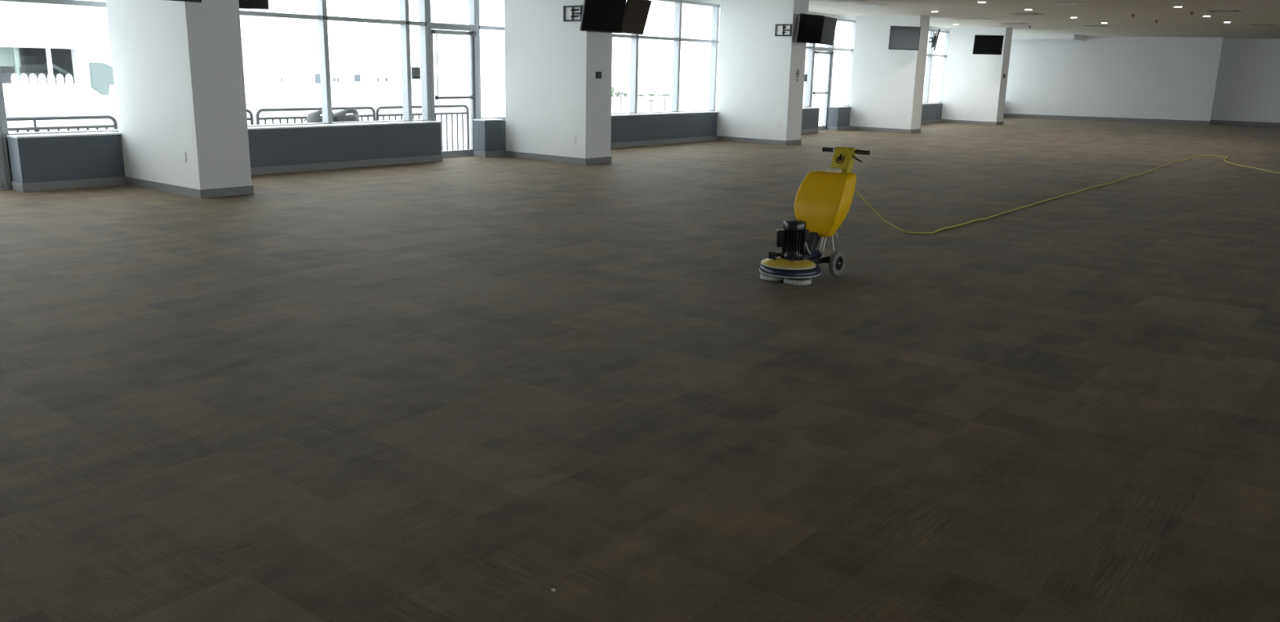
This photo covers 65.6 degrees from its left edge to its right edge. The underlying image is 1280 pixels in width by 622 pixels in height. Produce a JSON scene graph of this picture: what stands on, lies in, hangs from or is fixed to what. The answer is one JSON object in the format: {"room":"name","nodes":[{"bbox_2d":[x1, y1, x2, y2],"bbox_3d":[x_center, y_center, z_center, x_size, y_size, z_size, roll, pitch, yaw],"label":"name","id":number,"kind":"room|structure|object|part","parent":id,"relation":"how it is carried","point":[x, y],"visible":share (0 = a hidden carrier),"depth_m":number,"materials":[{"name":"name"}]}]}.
{"room":"exhibition hall","nodes":[
{"label":"exhibition hall","id":0,"kind":"room"},
{"bbox_2d":[106,0,251,190],"bbox_3d":[-5.612,-3.036,12.004,1.890,3.117,0.652,12,17,37],"label":"wall column","id":1,"kind":"structure","parent":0,"point":[178,71],"depth_m":11.64,"materials":[{"name":"white paint"}]},
{"bbox_2d":[182,151,186,162],"bbox_3d":[-5.336,-1.806,11.627,0.070,0.120,0.011,12,17,37],"label":"power outlet","id":2,"kind":"object","parent":1,"relation":"attached to","point":[184,154],"visible":1,"depth_m":11.62,"materials":[{"name":"white plastic"}]},
{"bbox_2d":[168,0,201,2],"bbox_3d":[-5.374,-3.648,10.654,0.734,0.597,1.050,12,17,37],"label":"wall screen","id":3,"kind":"object","parent":1,"relation":"attached to","point":[193,1],"visible":1,"depth_m":10.85,"materials":[{"name":"black plastic"}]},
{"bbox_2d":[124,176,253,198],"bbox_3d":[-5.642,-1.571,12.360,1.902,0.100,0.676,12,17,37],"label":"baseboard","id":4,"kind":"structure","parent":1,"relation":"attached to","point":[242,190],"depth_m":11.89,"materials":[{"name":"grey rubber"}]},
{"bbox_2d":[238,0,268,9],"bbox_3d":[-5.084,-4.009,12.085,0.907,0.600,0.666,1,14,-3],"label":"wall screen","id":5,"kind":"object","parent":1,"relation":"attached to","point":[243,4],"visible":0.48,"depth_m":12.41,"materials":[{"name":"black plastic"}]},
{"bbox_2d":[7,112,717,183],"bbox_3d":[-2.865,-3.008,17.371,0.299,0.626,14.643,12,17,37],"label":"wall","id":6,"kind":"structure","parent":0,"point":[308,145],"depth_m":14.79,"materials":[{"name":"grey paint"}]},
{"bbox_2d":[0,125,9,190],"bbox_3d":[-7.935,-2.848,11.188,0.220,3.035,1.100,12,17,37],"label":"door","id":7,"kind":"structure","parent":6,"relation":"in","point":[3,178],"depth_m":11.87,"materials":[{"name":"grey metal"}]},
{"bbox_2d":[6,131,120,138],"bbox_3d":[-7.020,-2.152,12.140,0.299,0.020,1.189,12,17,37],"label":"sill","id":8,"kind":"structure","parent":6,"relation":"on","point":[105,133],"depth_m":12.05,"materials":[{"name":"white"}]},
{"bbox_2d":[11,176,125,191],"bbox_3d":[-7.032,-1.581,12.271,0.302,0.100,1.201,12,17,37],"label":"baseboard","id":9,"kind":"structure","parent":6,"relation":"attached to","point":[64,184],"depth_m":12.10,"materials":[{"name":"grey rubber"}]},
{"bbox_2d":[247,120,440,129],"bbox_3d":[-4.837,-2.765,14.841,0.299,0.020,4.559,12,17,37],"label":"sill","id":10,"kind":"structure","parent":6,"relation":"on","point":[413,122],"depth_m":15.07,"materials":[{"name":"white"}]},
{"bbox_2d":[250,154,442,174],"bbox_3d":[-4.841,-2.196,14.981,0.302,0.100,4.571,12,17,37],"label":"baseboard","id":11,"kind":"structure","parent":6,"relation":"attached to","point":[325,166],"depth_m":15.13,"materials":[{"name":"grey rubber"}]},
{"bbox_2d":[427,0,478,158],"bbox_3d":[-3.217,-4.171,17.024,0.220,3.035,1.060,12,17,37],"label":"door","id":12,"kind":"structure","parent":6,"relation":"in","point":[470,29],"depth_m":17.17,"materials":[{"name":"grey metal"}]},
{"bbox_3d":[-3.147,-4.720,16.843,0.045,0.090,0.960,12,17,37],"label":"closer arm","id":13,"kind":"part","parent":12,"relation":"part of","materials":[{"name":"grey metal"}]},
{"bbox_2d":[473,118,502,120],"bbox_3d":[-2.679,-3.370,17.509,0.299,0.020,0.430,12,17,37],"label":"sill","id":14,"kind":"structure","parent":6,"relation":"on","point":[484,119],"depth_m":17.41,"materials":[{"name":"white"}]},
{"bbox_2d":[473,150,503,157],"bbox_3d":[-2.691,-2.799,17.640,0.302,0.100,0.442,12,17,37],"label":"baseboard","id":15,"kind":"structure","parent":6,"relation":"attached to","point":[476,153],"depth_m":17.50,"materials":[{"name":"grey rubber"}]},
{"bbox_2d":[475,0,814,153],"bbox_3d":[0.888,-5.343,22.187,0.226,3.035,12.336,12,17,36],"label":"window","id":16,"kind":"structure","parent":6,"relation":"in","point":[677,39],"depth_m":21.88,"materials":[{"name":"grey metal"}]},
{"bbox_2d":[804,74,807,81],"bbox_3d":[4.421,-6.236,26.566,0.050,0.190,0.160,12,17,37],"label":"card reader","id":17,"kind":"object","parent":16,"relation":"attached to","point":[806,75],"visible":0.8,"depth_m":26.55,"materials":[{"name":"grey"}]},
{"bbox_2d":[610,135,716,147],"bbox_3d":[-0.240,-3.488,20.679,0.311,0.100,6.183,12,17,37],"label":"baseboard","id":18,"kind":"structure","parent":6,"relation":"attached to","point":[631,144],"depth_m":21.32,"materials":[{"name":"grey rubber"}]},
{"bbox_2d":[611,111,717,116],"bbox_3d":[-0.236,-4.057,20.538,0.308,0.020,6.171,12,17,37],"label":"sill","id":19,"kind":"structure","parent":6,"relation":"on","point":[697,112],"depth_m":21.35,"materials":[{"name":"white"}]},
{"bbox_2d":[504,0,612,158],"bbox_3d":[-1.413,-4.168,17.011,1.890,3.117,0.652,12,17,37],"label":"wall column","id":20,"kind":"structure","parent":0,"point":[553,93],"depth_m":16.71,"materials":[{"name":"white paint"}]},
{"bbox_2d":[505,151,611,164],"bbox_3d":[-1.443,-2.703,17.367,1.902,0.100,0.676,12,17,37],"label":"baseboard","id":21,"kind":"structure","parent":20,"relation":"attached to","point":[508,153],"depth_m":16.96,"materials":[{"name":"grey rubber"}]},
{"bbox_2d":[572,134,576,142],"bbox_3d":[-1.106,-2.882,16.621,0.090,0.120,0.011,12,17,37],"label":"power outlet","id":22,"kind":"object","parent":20,"relation":"attached to","point":[574,137],"visible":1,"depth_m":16.61,"materials":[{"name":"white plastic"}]},
{"bbox_2d":[563,0,626,33],"bbox_3d":[-0.826,-4.859,16.212,0.761,0.593,1.020,12,17,36],"label":"wall screen","id":23,"kind":"object","parent":20,"relation":"attached to","point":[597,15],"visible":1,"depth_m":16.05,"materials":[{"name":"black plastic"}]},
{"bbox_3d":[-1.098,-4.838,16.158,0.400,0.248,0.030,12,17,37],"label":"wall plate","id":24,"kind":"part","parent":23,"relation":"part of","materials":[{"name":"black"}]},
{"bbox_3d":[-0.881,-4.843,16.095,0.487,0.173,0.082,4,14,9],"label":"arm","id":25,"kind":"part","parent":23,"relation":"part of","materials":[{"name":"black metal"}]},
{"bbox_2d":[595,71,601,78],"bbox_3d":[-0.683,-3.906,16.446,0.018,0.110,0.140,12,17,37],"label":"switch plate","id":26,"kind":"object","parent":20,"relation":"attached to","point":[598,74],"visible":1,"depth_m":16.43,"materials":[{"name":"grey plastic"}]},
{"bbox_2d":[621,0,651,35],"bbox_3d":[-0.429,-5.092,17.153,0.915,0.586,1.052,7,15,23],"label":"wall screen","id":27,"kind":"object","parent":20,"relation":"attached to","point":[636,12],"visible":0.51,"depth_m":17.03,"materials":[{"name":"black plastic"}]},
{"bbox_2d":[0,116,1279,621],"bbox_3d":[13.458,-1.716,15.498,29.950,0.250,53.000,12,17,37],"label":"floor","id":28,"kind":"structure","parent":0,"point":[471,388],"depth_m":5.05,"materials":[{"name":"carpet"}]},
{"bbox_2d":[759,146,870,285],"bbox_3d":[1.366,-0.776,7.900,0.480,1.000,1.025,13,18,39],"label":"machine","id":29,"kind":"object","parent":28,"relation":"on","point":[824,198],"visible":1,"depth_m":7.89,"materials":[{"name":"yellow plastic"}]},
{"bbox_3d":[1.069,-0.438,7.775,0.128,0.054,0.044,2,14,2],"label":"lock knob","id":30,"kind":"part","parent":29,"relation":"part of","materials":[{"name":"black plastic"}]},
{"bbox_3d":[1.198,-0.555,7.743,0.184,0.303,0.184,13,18,39],"label":"motor","id":31,"kind":"part","parent":29,"relation":"part of","materials":[{"name":"black metal"}]},
{"bbox_3d":[1.324,-0.490,7.808,0.023,0.119,0.153,8,15,24],"label":"strut rod","id":32,"kind":"part","parent":29,"relation":"part of","materials":[{"name":"silver metal"}]},
{"bbox_3d":[1.356,-0.411,7.987,0.199,0.050,0.340,13,18,39],"label":"chassis plate","id":33,"kind":"part","parent":29,"relation":"part of","materials":[{"name":"black metal"}]},
{"bbox_3d":[1.463,-0.560,7.988,0.013,0.151,0.082,10,16,31],"label":"strut rod","id":34,"kind":"part","parent":29,"relation":"part of","materials":[{"name":"silver metal"}]},
{"bbox_3d":[1.486,-0.559,7.984,0.013,0.150,0.077,10,16,31],"label":"strut rod","id":35,"kind":"part","parent":29,"relation":"part of","materials":[{"name":"silver metal"}]},
{"bbox_3d":[1.500,-0.868,8.035,0.424,0.502,0.325,13,18,39],"label":"solution tank","id":36,"kind":"part","parent":29,"relation":"part of","materials":[{"name":"yellow plastic"}]},
{"bbox_3d":[1.554,-0.547,8.005,0.044,0.177,0.012,7,15,21],"label":"strut rod","id":37,"kind":"part","parent":29,"relation":"part of","materials":[{"name":"silver metal"}]},
{"bbox_3d":[1.752,-1.233,8.036,0.028,0.058,0.109,-10,18,-38],"label":"trigger lever","id":38,"kind":"part","parent":29,"relation":"part of","materials":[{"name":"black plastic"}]},
{"bbox_2d":[854,155,1279,233],"bbox_3d":[7.831,-2.091,14.274,2.846,0.806,17.383,12,17,37],"label":"extension cord","id":39,"kind":"object","parent":28,"relation":"on","point":[855,191],"visible":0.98,"depth_m":12.11,"materials":[{"name":"yellow rubber"}]},
{"bbox_2d":[715,0,808,140],"bbox_3d":[2.707,-5.375,22.316,1.890,3.117,0.652,12,17,37],"label":"wall column","id":40,"kind":"structure","parent":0,"point":[758,87],"depth_m":21.98,"materials":[{"name":"white paint"}]},
{"bbox_2d":[716,135,801,145],"bbox_3d":[2.678,-3.909,22.672,1.902,0.100,0.676,12,17,37],"label":"baseboard","id":41,"kind":"structure","parent":40,"relation":"attached to","point":[718,138],"depth_m":22.28,"materials":[{"name":"grey rubber"}]},
{"bbox_2d":[774,13,824,44],"bbox_3d":[3.470,-6.144,21.634,0.626,0.599,0.961,14,19,41],"label":"wall screen","id":42,"kind":"object","parent":40,"relation":"attached to","point":[810,27],"visible":1,"depth_m":21.42,"materials":[{"name":"black plastic"}]},
{"bbox_3d":[3.087,-6.051,21.408,0.400,0.248,0.030,12,17,37],"label":"wall plate","id":43,"kind":"part","parent":42,"relation":"part of","materials":[{"name":"black"}]},
{"bbox_3d":[3.675,-6.100,21.473,0.096,0.599,0.924,14,19,41],"label":"casing","id":44,"kind":"part","parent":42,"relation":"part of","materials":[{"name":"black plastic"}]},
{"bbox_2d":[820,16,837,45],"bbox_3d":[3.950,-6.292,22.282,1.545,0.599,0.655,-6,16,-27],"label":"wall screen","id":45,"kind":"object","parent":40,"relation":"attached to","point":[829,24],"visible":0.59,"depth_m":22.40,"materials":[{"name":"black plastic"}]},
{"bbox_2d":[801,108,819,129],"bbox_3d":[3.385,-4.789,25.217,0.290,0.626,4.436,11,17,35],"label":"wall","id":46,"kind":"structure","parent":0,"point":[810,118],"depth_m":26.47,"materials":[{"name":"grey paint"}]},
{"bbox_2d":[800,128,818,133],"bbox_3d":[3.390,-4.534,25.284,0.302,0.100,4.455,11,17,35],"label":"baseboard","id":47,"kind":"structure","parent":46,"relation":"attached to","point":[815,130],"depth_m":26.52,"materials":[{"name":"grey rubber"}]},
{"bbox_2d":[802,106,819,109],"bbox_3d":[3.392,-5.102,25.140,0.299,0.020,4.436,11,17,35],"label":"sill","id":48,"kind":"structure","parent":46,"relation":"on","point":[806,107],"depth_m":26.43,"materials":[{"name":"white"}]},
{"bbox_2d":[683,0,949,31],"bbox_3d":[0.199,-6.715,21.168,0.601,0.082,47.003,12,17,36],"label":"wall header","id":49,"kind":"structure","parent":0,"point":[713,2],"depth_m":27.05,"materials":[{"name":"white paint"}]},
{"bbox_2d":[0,0,431,189],"bbox_3d":[-5.585,-3.515,14.126,0.160,3.035,6.535,12,17,37],"label":"window","id":50,"kind":"structure","parent":49,"relation":"in","point":[322,16],"depth_m":15.20,"materials":[{"name":"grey metal"}]},
{"bbox_2d":[411,66,420,79],"bbox_3d":[-3.686,-3.915,16.345,0.050,0.190,0.160,12,17,37],"label":"card reader","id":51,"kind":"object","parent":50,"relation":"attached to","point":[415,71],"visible":1,"depth_m":16.32,"materials":[{"name":"grey plastic"}]},
{"bbox_2d":[824,17,949,106],"bbox_3d":[9.792,-7.959,33.681,0.160,3.035,14.999,11,17,35],"label":"window","id":52,"kind":"structure","parent":49,"relation":"in","point":[930,54],"depth_m":33.52,"materials":[{"name":"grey metal"}]},
{"bbox_2d":[1011,34,1086,40],"bbox_3d":[15.359,-10.345,37.569,2.680,0.167,1.628,9,16,28],"label":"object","id":53,"kind":"structure","parent":49,"relation":"attached to","point":[1015,37],"depth_m":37.03,"materials":[{"name":"white paint"}]},
{"bbox_2d":[827,106,850,126],"bbox_3d":[5.644,-5.457,28.153,0.308,0.626,0.779,12,17,37],"label":"wall","id":54,"kind":"structure","parent":0,"point":[837,117],"depth_m":27.90,"materials":[{"name":"grey paint"}]},
{"bbox_2d":[810,39,834,130],"bbox_3d":[4.986,-6.524,27.382,0.220,3.035,1.100,12,17,37],"label":"door","id":55,"kind":"structure","parent":54,"relation":"in","point":[829,50],"depth_m":27.72,"materials":[{"name":"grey metal"}]},
{"bbox_2d":[827,125,849,130],"bbox_3d":[5.649,-5.199,28.205,0.302,0.100,0.784,12,17,37],"label":"baseboard","id":56,"kind":"structure","parent":54,"relation":"attached to","point":[833,128],"depth_m":27.95,"materials":[{"name":"grey rubber"}]},
{"bbox_2d":[829,106,850,107],"bbox_3d":[5.651,-5.771,28.076,0.317,0.020,0.779,12,17,37],"label":"sill","id":57,"kind":"structure","parent":54,"relation":"on","point":[829,106],"depth_m":27.96,"materials":[{"name":"white"}]},
{"bbox_2d":[848,15,929,129],"bbox_3d":[6.938,-6.618,27.779,1.890,3.117,0.652,12,17,37],"label":"wall column","id":58,"kind":"structure","parent":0,"point":[887,85],"depth_m":27.49,"materials":[{"name":"white paint"}]},
{"bbox_2d":[848,125,920,133],"bbox_3d":[6.908,-5.152,28.135,1.902,0.100,0.676,12,17,37],"label":"baseboard","id":59,"kind":"structure","parent":58,"relation":"attached to","point":[851,127],"depth_m":27.77,"materials":[{"name":"grey rubber"}]},
{"bbox_2d":[888,26,920,50],"bbox_3d":[6.850,-7.317,26.666,0.910,0.600,0.949,-3,15,-18],"label":"wall screen","id":60,"kind":"object","parent":58,"relation":"attached to","point":[901,37],"visible":1,"depth_m":26.23,"materials":[{"name":"black plastic"}]},
{"bbox_2d":[928,28,940,51],"bbox_3d":[8.025,-7.608,27.884,1.566,0.596,0.806,-7,16,-31],"label":"wall screen","id":61,"kind":"object","parent":58,"relation":"attached to","point":[934,41],"visible":0.65,"depth_m":27.85,"materials":[{"name":"black plastic"}]},
{"bbox_3d":[8.309,-7.661,28.094,0.086,0.418,0.440,4,14,12],"label":"mounting rail","id":62,"kind":"part","parent":61,"relation":"part of","materials":[{"name":"black metal"}]},
{"bbox_2d":[920,103,942,120],"bbox_3d":[8.236,-6.224,31.521,0.290,0.626,6.560,11,17,35],"label":"wall","id":63,"kind":"structure","parent":0,"point":[930,111],"depth_m":33.25,"materials":[{"name":"grey paint"}]},
{"bbox_2d":[920,119,941,124],"bbox_3d":[8.241,-5.969,31.587,0.302,0.100,6.579,11,17,35],"label":"baseboard","id":64,"kind":"structure","parent":63,"relation":"attached to","point":[935,120],"depth_m":33.33,"materials":[{"name":"grey rubber"}]},
{"bbox_2d":[922,102,942,104],"bbox_3d":[8.243,-6.537,31.444,0.299,0.020,6.560,11,17,35],"label":"sill","id":65,"kind":"structure","parent":63,"relation":"on","point":[922,103],"depth_m":33.15,"materials":[{"name":"white"}]},
{"bbox_2d":[941,27,1013,121],"bbox_3d":[11.298,-7.891,33.379,1.890,3.117,0.652,12,17,37],"label":"wall column","id":66,"kind":"structure","parent":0,"point":[975,89],"depth_m":33.11,"materials":[{"name":"white paint"}]},
{"bbox_2d":[941,119,1003,124],"bbox_3d":[11.269,-6.426,33.735,1.902,0.100,0.676,12,17,37],"label":"baseboard","id":67,"kind":"structure","parent":66,"relation":"attached to","point":[942,120],"depth_m":33.39,"materials":[{"name":"grey rubber"}]},
{"bbox_2d":[972,35,1004,54],"bbox_3d":[11.184,-8.599,32.134,0.976,0.598,1.002,2,14,4],"label":"wall screen","id":68,"kind":"object","parent":66,"relation":"attached to","point":[983,44],"visible":1,"depth_m":31.68,"materials":[{"name":"black plastic"}]},
{"bbox_2d":[717,0,1279,39],"bbox_3d":[13.535,-4.985,14.696,29.950,0.250,53.000,12,17,37],"label":"ceiling","id":69,"kind":"structure","parent":0,"point":[1178,22],"depth_m":25.10,"materials":[{"name":"white paint"}]},
{"bbox_2d":[828,0,866,3],"bbox_3d":[4.628,-6.873,22.104,0.620,0.020,0.620,12,17,37],"label":"ceiling vent","id":70,"kind":"object","parent":69,"relation":"in","point":[837,2],"visible":1,"depth_m":22.00,"materials":[{"name":"white metal"}]},
{"bbox_2d":[854,3,889,5],"bbox_3d":[5.316,-7.025,22.790,0.620,0.020,0.620,12,17,37],"label":"ceiling vent","id":71,"kind":"object","parent":69,"relation":"in","point":[860,4],"visible":1,"depth_m":22.69,"materials":[{"name":"white metal"}]},
{"bbox_2d":[964,17,995,19],"bbox_3d":[9.435,-8.103,27.569,0.620,0.020,0.620,12,17,37],"label":"ceiling vent","id":72,"kind":"object","parent":69,"relation":"in","point":[965,18],"visible":1,"depth_m":27.43,"materials":[{"name":"white metal"}]},
{"bbox_2d":[1000,22,1028,24],"bbox_3d":[11.162,-8.561,29.597,0.620,0.020,0.620,12,17,37],"label":"ceiling vent","id":73,"kind":"object","parent":69,"relation":"in","point":[1001,23],"visible":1,"depth_m":29.52,"materials":[{"name":"silver metal"}]},
{"bbox_2d":[1009,13,1043,14],"bbox_3d":[9.683,-7.436,24.879,0.620,0.020,0.620,12,17,37],"label":"ceiling vent","id":74,"kind":"object","parent":69,"relation":"in","point":[1010,13],"visible":1,"depth_m":24.76,"materials":[{"name":"silver metal"}]},
{"bbox_2d":[1050,3,1088,6],"bbox_3d":[9.279,-6.601,21.439,0.620,0.020,0.620,12,17,37],"label":"ceiling vent","id":75,"kind":"object","parent":69,"relation":"in","point":[1071,4],"visible":1,"depth_m":21.34,"materials":[{"name":"white metal"}]},
{"bbox_2d":[1082,25,1107,26],"bbox_3d":[13.699,-8.562,29.845,0.620,0.020,0.620,12,17,37],"label":"ceiling vent","id":76,"kind":"object","parent":69,"relation":"in","point":[1082,25],"visible":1,"depth_m":29.84,"materials":[{"name":"silver metal"}]},
{"bbox_2d":[1206,9,1242,12],"bbox_3d":[13.048,-6.693,22.171,0.620,0.020,0.620,12,17,37],"label":"ceiling vent","id":77,"kind":"object","parent":69,"relation":"in","point":[1210,11],"visible":1,"depth_m":22.08,"materials":[{"name":"silver metal"}]},
{"bbox_2d":[1248,23,1278,25],"bbox_3d":[17.027,-7.812,27.107,0.620,0.020,0.620,12,17,37],"label":"ceiling vent","id":78,"kind":"object","parent":69,"relation":"in","point":[1249,24],"visible":1,"depth_m":26.97,"materials":[{"name":"silver metal"}]},
{"bbox_2d":[1004,35,1222,120],"bbox_3d":[17.737,-8.938,38.253,7.765,3.117,0.990,7,15,22],"label":"wall","id":79,"kind":"structure","parent":0,"point":[1150,77],"depth_m":37.61,"materials":[{"name":"white paint"}]},
{"bbox_2d":[1003,113,1209,124],"bbox_3d":[17.500,-7.389,38.163,7.740,0.140,0.012,7,15,22],"label":"baseboard","id":80,"kind":"structure","parent":79,"relation":"attached to","point":[1006,115],"depth_m":37.99,"materials":[{"name":"grey rubber"}]},
{"bbox_2d":[1209,39,1279,122],"bbox_3d":[31.372,-7.019,31.733,23.121,3.117,1.209,9,16,29],"label":"wall","id":81,"kind":"structure","parent":0,"point":[1247,89],"depth_m":36.89,"materials":[{"name":"white paint"}]},
{"bbox_2d":[1209,120,1279,126],"bbox_3d":[31.272,-5.542,31.951,23.025,0.140,0.012,10,16,31],"label":"baseboard","id":82,"kind":"structure","parent":81,"relation":"attached to","point":[1211,122],"depth_m":37.19,"materials":[{"name":"grey rubber"}]},
{"label":"outside","id":83,"kind":"structure","parent":0,"visible":0},
{"bbox_2d":[283,71,940,151],"bbox_3d":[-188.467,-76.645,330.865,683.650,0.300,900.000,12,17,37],"label":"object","id":84,"kind":"structure","parent":83,"point":[693,95],"depth_m":288.45,"materials":[{"name":"concrete"}]},
{"bbox_2d":[2,85,94,133],"bbox_3d":[-34.165,-4.368,36.105,19.800,6.916,34.508,12,17,37],"label":"grandstand terracing","id":85,"kind":"object","parent":84,"relation":"on","point":[20,100],"visible":0.11,"depth_m":50.06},
{"bbox_2d":[10,73,22,85],"bbox_3d":[-32.452,-12.053,51.699,0.410,0.648,0.408,12,17,37],"label":"chair","id":86,"kind":"object","parent":85,"relation":"on","point":[15,78],"visible":0.91,"depth_m":51.74,"materials":[{"name":"grey plastic"}]},
{"bbox_2d":[19,73,31,85],"bbox_3d":[-32.186,-12.127,52.027,0.410,0.648,0.408,12,17,37],"label":"chair","id":87,"kind":"object","parent":85,"relation":"on","point":[24,78],"visible":0.91,"depth_m":52.08,"materials":[{"name":"grey plastic"}]},
{"bbox_3d":[-32.315,-12.154,52.125,0.082,0.648,0.408,12,17,37],"label":"backrest","id":88,"kind":"part","parent":87,"relation":"part of","materials":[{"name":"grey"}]},
{"bbox_2d":[28,73,39,85],"bbox_3d":[-31.917,-12.203,52.360,0.410,0.648,0.408,12,17,37],"label":"chair","id":89,"kind":"object","parent":85,"relation":"on","point":[33,78],"visible":0.94,"depth_m":52.41,"materials":[{"name":"grey plastic"}]},
{"bbox_3d":[-32.046,-12.230,52.458,0.082,0.648,0.408,12,17,37],"label":"backrest","id":90,"kind":"part","parent":89,"relation":"part of","materials":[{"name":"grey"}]},
{"bbox_2d":[37,73,48,85],"bbox_3d":[-31.645,-12.279,52.697,0.410,0.648,0.408,12,17,37],"label":"chair","id":91,"kind":"object","parent":85,"relation":"on","point":[42,78],"visible":0.91,"depth_m":52.74,"materials":[{"name":"grey plastic"}]},
{"bbox_3d":[-31.774,-12.306,52.794,0.082,0.648,0.408,12,17,37],"label":"backrest","id":92,"kind":"part","parent":91,"relation":"part of","materials":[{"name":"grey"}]},
{"bbox_2d":[47,73,57,85],"bbox_3d":[-31.369,-12.357,53.038,0.410,0.648,0.408,12,17,37],"label":"chair","id":93,"kind":"object","parent":85,"relation":"on","point":[51,77],"visible":0.92,"depth_m":53.08,"materials":[{"name":"grey plastic"}]},
{"bbox_3d":[-31.498,-12.383,53.136,0.082,0.648,0.408,12,17,37],"label":"backrest","id":94,"kind":"part","parent":93,"relation":"part of","materials":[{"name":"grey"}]},
{"bbox_2d":[56,73,66,85],"bbox_3d":[-31.090,-12.435,53.383,0.410,0.648,0.408,12,17,37],"label":"chair","id":95,"kind":"object","parent":85,"relation":"on","point":[60,78],"visible":0.9,"depth_m":53.42,"materials":[{"name":"grey plastic"}]},
{"bbox_3d":[-31.218,-12.462,53.481,0.082,0.648,0.408,12,17,37],"label":"backrest","id":96,"kind":"part","parent":95,"relation":"part of","materials":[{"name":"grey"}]},
{"bbox_2d":[65,73,75,85],"bbox_3d":[-30.807,-12.514,53.733,0.410,0.648,0.408,12,17,37],"label":"chair","id":97,"kind":"object","parent":85,"relation":"on","point":[68,78],"visible":0.91,"depth_m":53.78,"materials":[{"name":"grey plastic"}]},
{"bbox_3d":[-30.935,-12.541,53.831,0.082,0.648,0.408,12,17,37],"label":"backrest","id":98,"kind":"part","parent":97,"relation":"part of","materials":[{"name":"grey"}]},
{"bbox_2d":[0,0,283,129],"bbox_3d":[-43.781,-15.309,50.207,14.250,21.000,48.000,12,17,37],"label":"building","id":99,"kind":"structure","parent":84,"relation":"on","point":[36,38],"depth_m":56.06,"materials":[{"name":"grey metal"}]},
{"bbox_3d":[-34.363,-13.687,52.861,0.200,1.280,2.379,12,17,37],"label":"panel","id":100,"kind":"part","parent":99,"relation":"part of","materials":[{"name":"grey"}]},
{"bbox_3d":[-32.653,-13.592,55.805,0.239,0.885,1.308,12,17,37],"label":"stair rail","id":101,"kind":"part","parent":99,"relation":"part of","materials":[{"name":"grey"}]},
{"bbox_2d":[279,51,401,119],"bbox_3d":[-52.984,-33.059,145.522,8.100,9.593,38.296,12,17,37],"label":"building","id":102,"kind":"structure","parent":84,"relation":"on","point":[357,80],"depth_m":149.61,"materials":[{"name":"grey"}]},
{"bbox_3d":[-47.187,-34.178,146.125,0.090,1.345,1.330,12,17,37],"label":"pane","id":103,"kind":"part","parent":102,"relation":"part of","materials":[{"name":"grey"}]},
{"bbox_3d":[-43.008,-35.479,151.258,0.090,0.995,1.024,12,17,37],"label":"pane","id":104,"kind":"part","parent":102,"relation":"part of","materials":[{"name":"grey"}]},
{"bbox_2d":[611,86,614,97],"bbox_3d":[-8.319,-63.975,289.734,1.520,2.873,2.130,12,17,37],"label":"tree","id":105,"kind":"object","parent":84,"relation":"on","point":[612,87],"visible":0.56,"depth_m":289.43,"materials":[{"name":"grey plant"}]},
{"bbox_2d":[617,92,623,112],"bbox_3d":[-2.131,-20.886,108.641,0.160,5.849,0.700,12,17,37],"label":"mast","id":106,"kind":"object","parent":84,"relation":"on","point":[621,93],"visible":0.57,"depth_m":108.10,"materials":[{"name":"grey metal"}]},
{"bbox_2d":[662,93,667,111],"bbox_3d":[2.847,-22.190,114.824,0.160,5.658,0.700,12,17,37],"label":"mast","id":107,"kind":"object","parent":84,"relation":"on","point":[664,95],"visible":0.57,"depth_m":114.23,"materials":[{"name":"grey metal"}]},
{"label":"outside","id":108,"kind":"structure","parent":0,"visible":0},
{"bbox_3d":[-1.237,-3.366,22.435,2.850,0.380,62.000,12,17,37],"label":"terrace","id":109,"kind":"object","parent":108,"visible":0},
{"bbox_2d":[6,115,117,132],"bbox_3d":[-8.547,-2.297,14.420,0.054,1.036,1.953,12,17,37],"label":"guardrail","id":110,"kind":"object","parent":109,"relation":"on","point":[34,119],"visible":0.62,"depth_m":14.44,"materials":[{"name":"grey metal"}]},
{"bbox_3d":[-8.653,-2.255,14.293,0.033,1.010,0.033,5,14,15],"label":"post","id":111,"kind":"part","parent":110,"relation":"part of","materials":[{"name":"grey metal"}]},
{"bbox_2d":[246,108,253,124],"bbox_3d":[-7.231,-2.693,16.041,0.054,1.091,2.203,12,17,37],"label":"guardrail","id":112,"kind":"object","parent":109,"relation":"on","point":[251,118],"visible":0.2,"depth_m":16.74,"materials":[{"name":"grey metal"}]},
{"bbox_2d":[255,106,375,124],"bbox_3d":[-5.755,-3.107,17.867,0.054,1.091,2.453,12,17,37],"label":"guardrail","id":113,"kind":"object","parent":109,"relation":"on","point":[257,115],"visible":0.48,"depth_m":17.40,"materials":[{"name":"grey metal"}]},
{"bbox_2d":[303,109,334,123],"bbox_3d":[-5.507,-2.942,17.204,0.434,1.101,0.509,10,16,33],"label":"chair","id":114,"kind":"object","parent":109,"relation":"on","point":[313,117],"visible":0.38,"depth_m":16.91,"materials":[{"name":"grey plastic"}]},
{"bbox_2d":[333,108,359,122],"bbox_3d":[-5.189,-3.032,17.598,0.434,1.101,0.509,10,16,33],"label":"chair","id":115,"kind":"object","parent":109,"relation":"on","point":[340,116],"visible":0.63,"depth_m":17.31,"materials":[{"name":"grey plastic"}]},
{"bbox_2d":[375,104,469,151],"bbox_3d":[-4.265,-3.524,19.709,0.054,1.091,2.323,12,17,37],"label":"guardrail","id":116,"kind":"object","parent":109,"relation":"on","point":[377,115],"visible":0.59,"depth_m":20.09,"materials":[{"name":"grey metal"}]},
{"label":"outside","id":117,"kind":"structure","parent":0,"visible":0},
{"bbox_2d":[88,62,114,94],"bbox_3d":[-28.807,-12.589,53.811,0.350,1.711,1.771,12,17,37],"label":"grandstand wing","id":118,"kind":"object","parent":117,"point":[101,75],"visible":0.77,"depth_m":53.37,"materials":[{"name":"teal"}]}
]}

